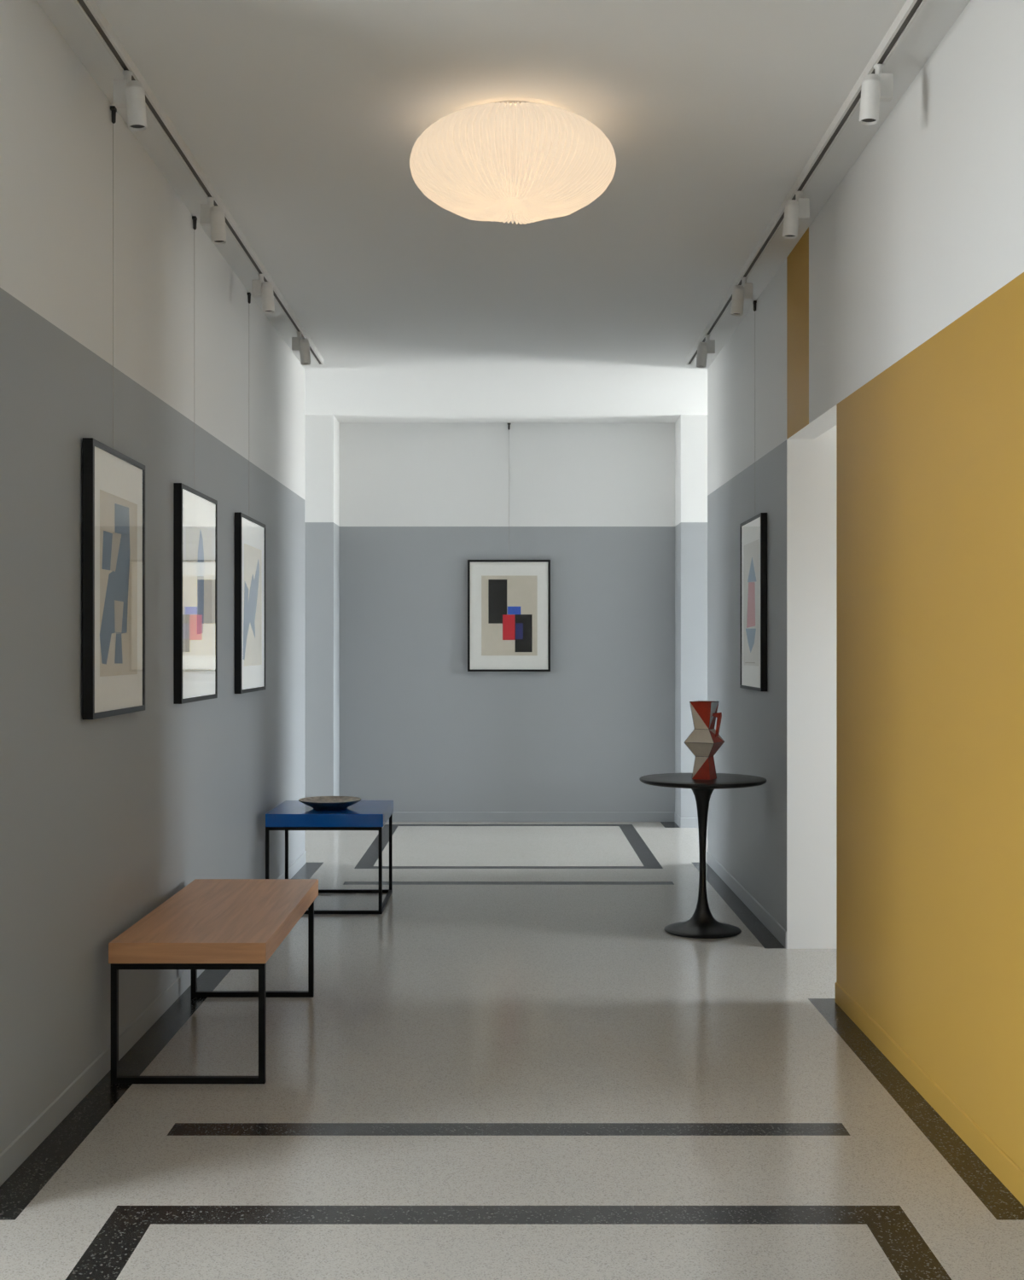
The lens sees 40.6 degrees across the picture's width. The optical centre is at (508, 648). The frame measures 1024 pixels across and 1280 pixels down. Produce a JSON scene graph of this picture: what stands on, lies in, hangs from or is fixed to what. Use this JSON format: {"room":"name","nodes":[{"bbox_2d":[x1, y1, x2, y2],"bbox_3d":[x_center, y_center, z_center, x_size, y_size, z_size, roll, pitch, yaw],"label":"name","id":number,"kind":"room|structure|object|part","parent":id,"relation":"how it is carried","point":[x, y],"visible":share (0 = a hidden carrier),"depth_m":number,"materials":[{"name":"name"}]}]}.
{"room":"gallery hallway","nodes":[
{"label":"gallery hallway","id":0,"kind":"room"},
{"bbox_2d":[0,0,304,1153],"bbox_3d":[-1.338,-0.204,5.970,0.120,3.100,5.420,0,0,0],"label":"wall","id":1,"kind":"structure","parent":0,"point":[103,821],"depth_m":4.33,"materials":[{"name":"grey paint"}]},
{"bbox_2d":[82,105,145,719],"bbox_3d":[-1.259,-0.761,4.433,0.032,1.947,0.618,0,0,-1],"label":"framed picture","id":2,"kind":"object","parent":1,"relation":"attached to","point":[113,482],"visible":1,"depth_m":4.35,"materials":[{"name":"beige paper"}]},
{"bbox_3d":[-1.258,-0.208,4.433,0.031,0.840,0.618,0,0,-1],"label":"frame","id":3,"kind":"part","parent":2,"relation":"part of","materials":[{"name":"black paint"}]},
{"bbox_2d":[99,489,137,676],"bbox_3d":[-1.248,-0.200,4.434,0.002,0.571,0.443,0,0,0],"label":"print","id":4,"kind":"object","parent":2,"relation":"attached to","point":[118,515],"depth_m":4.42},
{"bbox_2d":[0,850,306,1186],"bbox_3d":[-1.275,1.308,5.970,0.006,0.076,5.420,0,0,0],"label":"baseboard","id":5,"kind":"structure","parent":1,"relation":"attached to","point":[15,1154],"depth_m":4.17,"materials":[{"name":"grey paint"}]},
{"bbox_2d":[173,215,217,703],"bbox_3d":[-1.260,-0.766,5.584,0.032,1.954,0.627,0,0,0],"label":"framed picture","id":6,"kind":"object","parent":1,"relation":"attached to","point":[194,513],"visible":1,"depth_m":5.50,"materials":[{"name":"paper"}]},
{"bbox_3d":[-1.260,-0.210,5.584,0.031,0.842,0.627,0,0,0],"label":"frame","id":7,"kind":"part","parent":6,"relation":"part of","materials":[{"name":"black paint"}]},
{"bbox_2d":[185,520,211,672],"bbox_3d":[-1.249,-0.202,5.584,0.006,0.589,0.464,0,0,1],"label":"print","id":8,"kind":"object","parent":6,"relation":"attached to","point":[198,538],"depth_m":5.57},
{"bbox_2d":[234,292,265,693],"bbox_3d":[-1.261,-0.764,6.763,0.032,1.950,0.650,0,0,0],"label":"framed picture","id":9,"kind":"object","parent":1,"relation":"attached to","point":[249,532],"visible":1,"depth_m":6.66,"materials":[{"name":"white paper"}]},
{"bbox_3d":[-1.260,-0.211,6.763,0.031,0.845,0.650,0,0,0],"label":"frame","id":10,"kind":"part","parent":9,"relation":"part of","materials":[{"name":"black paint"}]},
{"bbox_2d":[242,542,261,666],"bbox_3d":[-1.250,-0.207,6.752,0.001,0.583,0.503,0,0,0],"label":"print","id":11,"kind":"object","parent":9,"relation":"attached to","point":[252,552],"depth_m":6.74,"materials":[{"name":"paper"}]},
{"bbox_2d":[36,0,970,422],"bbox_3d":[0.000,-1.829,3.900,11.400,0.150,14.200,0,0,0],"label":"ceiling","id":12,"kind":"structure","parent":0,"point":[305,119],"depth_m":4.98,"materials":[{"name":"white paint"}]},
{"bbox_2d":[73,0,323,364],"bbox_3d":[-1.139,-1.738,5.292,0.035,0.032,6.184,0,0,0],"label":"track","id":13,"kind":"object","parent":12,"relation":"attached to","point":[90,9],"visible":1,"depth_m":4.75,"materials":[{"name":"grey metal"}]},
{"bbox_2d":[113,69,146,131],"bbox_3d":[-1.125,-1.630,4.106,0.123,0.185,0.060,0,0,37],"label":"track spotlight","id":14,"kind":"object","parent":13,"relation":"hanging from","point":[129,94],"visible":1,"depth_m":4.07,"materials":[{"name":"grey metal"}]},
{"bbox_3d":[-1.139,-1.699,4.132,0.030,0.046,0.030,0,0,0],"label":"stem","id":15,"kind":"part","parent":14,"relation":"part of","materials":[{"name":"white metal"}]},
{"bbox_2d":[199,197,226,244],"bbox_3d":[-1.125,-1.630,5.259,0.123,0.185,0.060,0,0,37],"label":"track spotlight","id":16,"kind":"object","parent":13,"relation":"hanging from","point":[212,216],"visible":1,"depth_m":5.22,"materials":[{"name":"grey metal"}]},
{"bbox_3d":[-1.139,-1.699,5.285,0.030,0.046,0.030,0,0,0],"label":"stem","id":17,"kind":"part","parent":16,"relation":"part of","materials":[{"name":"white metal"}]},
{"bbox_2d":[252,273,274,313],"bbox_3d":[-1.125,-1.630,6.339,0.123,0.185,0.060,0,0,37],"label":"track spotlight","id":18,"kind":"object","parent":13,"relation":"hanging from","point":[260,289],"visible":1,"depth_m":6.30,"materials":[{"name":"grey metal"}]},
{"bbox_3d":[-1.139,-1.699,6.365,0.030,0.046,0.030,0,0,0],"label":"stem","id":19,"kind":"part","parent":18,"relation":"part of","materials":[{"name":"white metal"}]},
{"bbox_2d":[291,331,310,365],"bbox_3d":[-1.125,-1.630,7.499,0.123,0.185,0.060,0,0,37],"label":"track spotlight","id":20,"kind":"object","parent":13,"relation":"hanging from","point":[302,346],"visible":1,"depth_m":7.46,"materials":[{"name":"grey metal"}]},
{"bbox_3d":[-1.139,-1.699,7.525,0.030,0.046,0.030,0,0,0],"label":"stem","id":21,"kind":"part","parent":20,"relation":"part of","materials":[{"name":"white metal"}]},
{"bbox_2d":[409,101,616,224],"bbox_3d":[0.014,-1.606,4.600,0.685,0.296,0.686,0,0,0],"label":"ceiling lamp","id":22,"kind":"object","parent":12,"relation":"attached to","point":[520,162],"visible":1,"depth_m":4.38,"materials":[{"name":"beige"}]},
{"bbox_2d":[686,0,926,364],"bbox_3d":[1.095,-1.738,5.292,0.035,0.032,6.184,0,0,0],"label":"track","id":23,"kind":"object","parent":12,"relation":"attached to","point":[909,12],"visible":0.85,"depth_m":4.75,"materials":[{"name":"grey metal"}]},
{"bbox_2d":[696,334,715,367],"bbox_3d":[1.080,-1.630,7.575,0.123,0.185,0.060,0,0,-40],"label":"track spotlight","id":24,"kind":"object","parent":23,"relation":"hanging from","point":[707,347],"visible":1,"depth_m":7.54,"materials":[{"name":"grey metal"}]},
{"bbox_3d":[1.095,-1.699,7.600,0.030,0.046,0.030,0,0,0],"label":"stem","id":25,"kind":"part","parent":24,"relation":"part of","materials":[{"name":"white metal"}]},
{"bbox_2d":[730,277,752,316],"bbox_3d":[1.080,-1.630,6.396,0.123,0.185,0.060,0,0,-40],"label":"track spotlight","id":26,"kind":"object","parent":23,"relation":"hanging from","point":[743,292],"visible":1,"depth_m":6.36,"materials":[{"name":"grey metal"}]},
{"bbox_3d":[1.095,-1.699,6.421,0.030,0.046,0.030,0,0,0],"label":"stem","id":27,"kind":"part","parent":26,"relation":"part of","materials":[{"name":"white metal"}]},
{"bbox_2d":[782,191,809,238],"bbox_3d":[1.080,-1.630,5.190,0.123,0.185,0.060,0,0,-40],"label":"track spotlight","id":28,"kind":"object","parent":23,"relation":"hanging from","point":[798,209],"visible":1,"depth_m":5.16,"materials":[{"name":"grey metal"}]},
{"bbox_3d":[1.095,-1.699,5.215,0.030,0.046,0.030,0,0,0],"label":"stem","id":29,"kind":"part","parent":28,"relation":"part of","materials":[{"name":"white metal"}]},
{"bbox_2d":[859,64,893,125],"bbox_3d":[1.080,-1.630,4.060,0.123,0.185,0.060,0,0,-40],"label":"track spotlight","id":30,"kind":"object","parent":23,"relation":"hanging from","point":[876,88],"visible":1,"depth_m":4.03,"materials":[{"name":"grey metal"}]},
{"bbox_3d":[1.095,-1.699,4.085,0.030,0.046,0.030,0,0,0],"label":"stem","id":31,"kind":"part","parent":30,"relation":"part of","materials":[{"name":"white metal"}]},
{"bbox_2d":[304,414,707,817],"bbox_3d":[-0.200,-0.204,10.635,10.600,3.100,0.510,0,0,0],"label":"wall","id":32,"kind":"structure","parent":0,"point":[396,514],"depth_m":10.74,"materials":[{"name":"grey paint"}]},
{"bbox_2d":[467,423,550,671],"bbox_3d":[0.004,-0.786,10.725,0.641,1.928,0.029,0,0,0],"label":"framed picture","id":33,"kind":"object","parent":32,"relation":"attached to","point":[509,601],"visible":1,"depth_m":10.72,"materials":[{"name":"white paper"}]},
{"bbox_3d":[0.004,-0.255,10.724,0.641,0.866,0.028,0,0,0],"label":"frame","id":34,"kind":"part","parent":33,"relation":"part of","materials":[{"name":"black paint"}]},
{"bbox_2d":[481,576,537,655],"bbox_3d":[0.006,-0.255,10.715,0.433,0.621,0.002,0,0,0],"label":"print","id":35,"kind":"object","parent":33,"relation":"attached to","point":[509,603],"depth_m":10.72,"materials":[{"name":"paper"}]},
{"bbox_2d":[386,812,707,827],"bbox_3d":[-0.200,1.308,10.557,10.600,0.076,0.366,0,0,0],"label":"baseboard","id":36,"kind":"structure","parent":32,"relation":"attached to","point":[397,817],"depth_m":10.73,"materials":[{"name":"grey paint"}]},
{"bbox_2d":[0,821,1023,1279],"bbox_3d":[0.000,1.346,3.900,11.400,0.001,14.200,0,0,0],"label":"floor","id":37,"kind":"structure","parent":0,"point":[512,1068],"depth_m":4.00,"materials":[{"name":"stone"}]},
{"bbox_2d":[108,878,318,1083],"bbox_3d":[-0.993,1.127,4.859,0.486,0.437,1.182,0,0,0],"label":"bench","id":38,"kind":"object","parent":37,"relation":"on","point":[208,923],"visible":1,"depth_m":4.46,"materials":[{"name":"brown wood"}]},
{"bbox_3d":[-0.993,0.941,4.859,0.486,0.064,1.182,0,0,0],"label":"seat","id":39,"kind":"part","parent":38,"relation":"part of","materials":[{"name":"brown wood"}]},
{"bbox_2d":[265,800,393,913],"bbox_3d":[-0.934,1.092,7.317,0.596,0.508,0.635,0,0,0],"label":"side table","id":40,"kind":"object","parent":37,"relation":"on","point":[289,815],"visible":0.85,"depth_m":7.00,"materials":[{"name":"blue paint"}]},
{"bbox_2d":[298,796,360,809],"bbox_3d":[-0.938,0.815,7.260,0.327,0.046,0.327,0,0,0],"label":"bowl","id":41,"kind":"object","parent":40,"relation":"on","point":[317,802],"visible":1,"depth_m":7.27,"materials":[{"name":"ceramic"}]},
{"bbox_3d":[-0.650,1.337,7.317,0.017,0.017,0.592,0,0,0],"label":"floor rail","id":42,"kind":"part","parent":40,"relation":"part of","materials":[{"name":"black metal"}]},
{"bbox_2d":[639,772,766,938],"bbox_3d":[0.925,0.982,6.590,0.601,0.728,0.601,0,0,0],"label":"pedestal table","id":43,"kind":"object","parent":37,"relation":"on","point":[702,924],"visible":1,"depth_m":6.54,"materials":[{"name":"black metal"}]},
{"bbox_2d":[684,700,724,779],"bbox_3d":[0.933,0.434,6.558,0.159,0.367,0.150,0,0,28],"label":"pitcher","id":44,"kind":"object","parent":43,"relation":"on","point":[704,741],"visible":1,"depth_m":6.52,"materials":[{"name":"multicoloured ceramic"}]},
{"bbox_3d":[0.984,0.361,6.531,0.044,0.120,0.022,0,0,28],"label":"handle","id":45,"kind":"part","parent":44,"relation":"part of","materials":[{"name":"red ceramic"}]},
{"bbox_2d":[814,424,836,948],"bbox_3d":[2.684,-0.204,6.260,2.631,3.100,0.120,0,0,0],"label":"wall","id":46,"kind":"structure","parent":0,"point":[825,444],"depth_m":6.20,"materials":[{"name":"white paint"}]},
{"bbox_2d":[707,0,1023,1172],"bbox_3d":[1.309,-0.204,5.970,0.120,3.100,5.420,0,0,0],"label":"wall","id":47,"kind":"structure","parent":0,"point":[894,321],"depth_m":4.27,"materials":[{"name":"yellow paint"}]},
{"bbox_2d":[739,300,767,691],"bbox_3d":[1.232,-0.771,6.963,0.032,1.957,0.593,0,0,0],"label":"framed picture","id":48,"kind":"object","parent":47,"relation":"attached to","point":[753,531],"visible":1,"depth_m":6.88,"materials":[{"name":"white paper"}]},
{"bbox_2d":[744,539,758,666],"bbox_3d":[1.221,-0.224,6.963,0.001,0.621,0.439,0,0,0],"label":"print","id":49,"kind":"object","parent":48,"relation":"attached to","point":[751,546],"depth_m":6.95,"materials":[{"name":"paper"}]},
{"bbox_3d":[1.232,-0.224,6.963,0.031,0.862,0.593,0,0,0],"label":"frame","id":50,"kind":"part","parent":48,"relation":"part of","materials":[{"name":"black paint"}]},
{"bbox_2d":[706,850,1023,1206],"bbox_3d":[1.246,1.308,5.970,0.006,0.076,5.420,0,0,0],"label":"baseboard","id":51,"kind":"structure","parent":47,"relation":"attached to","point":[991,1154],"depth_m":4.21,"materials":[{"name":"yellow paint"}]}
]}

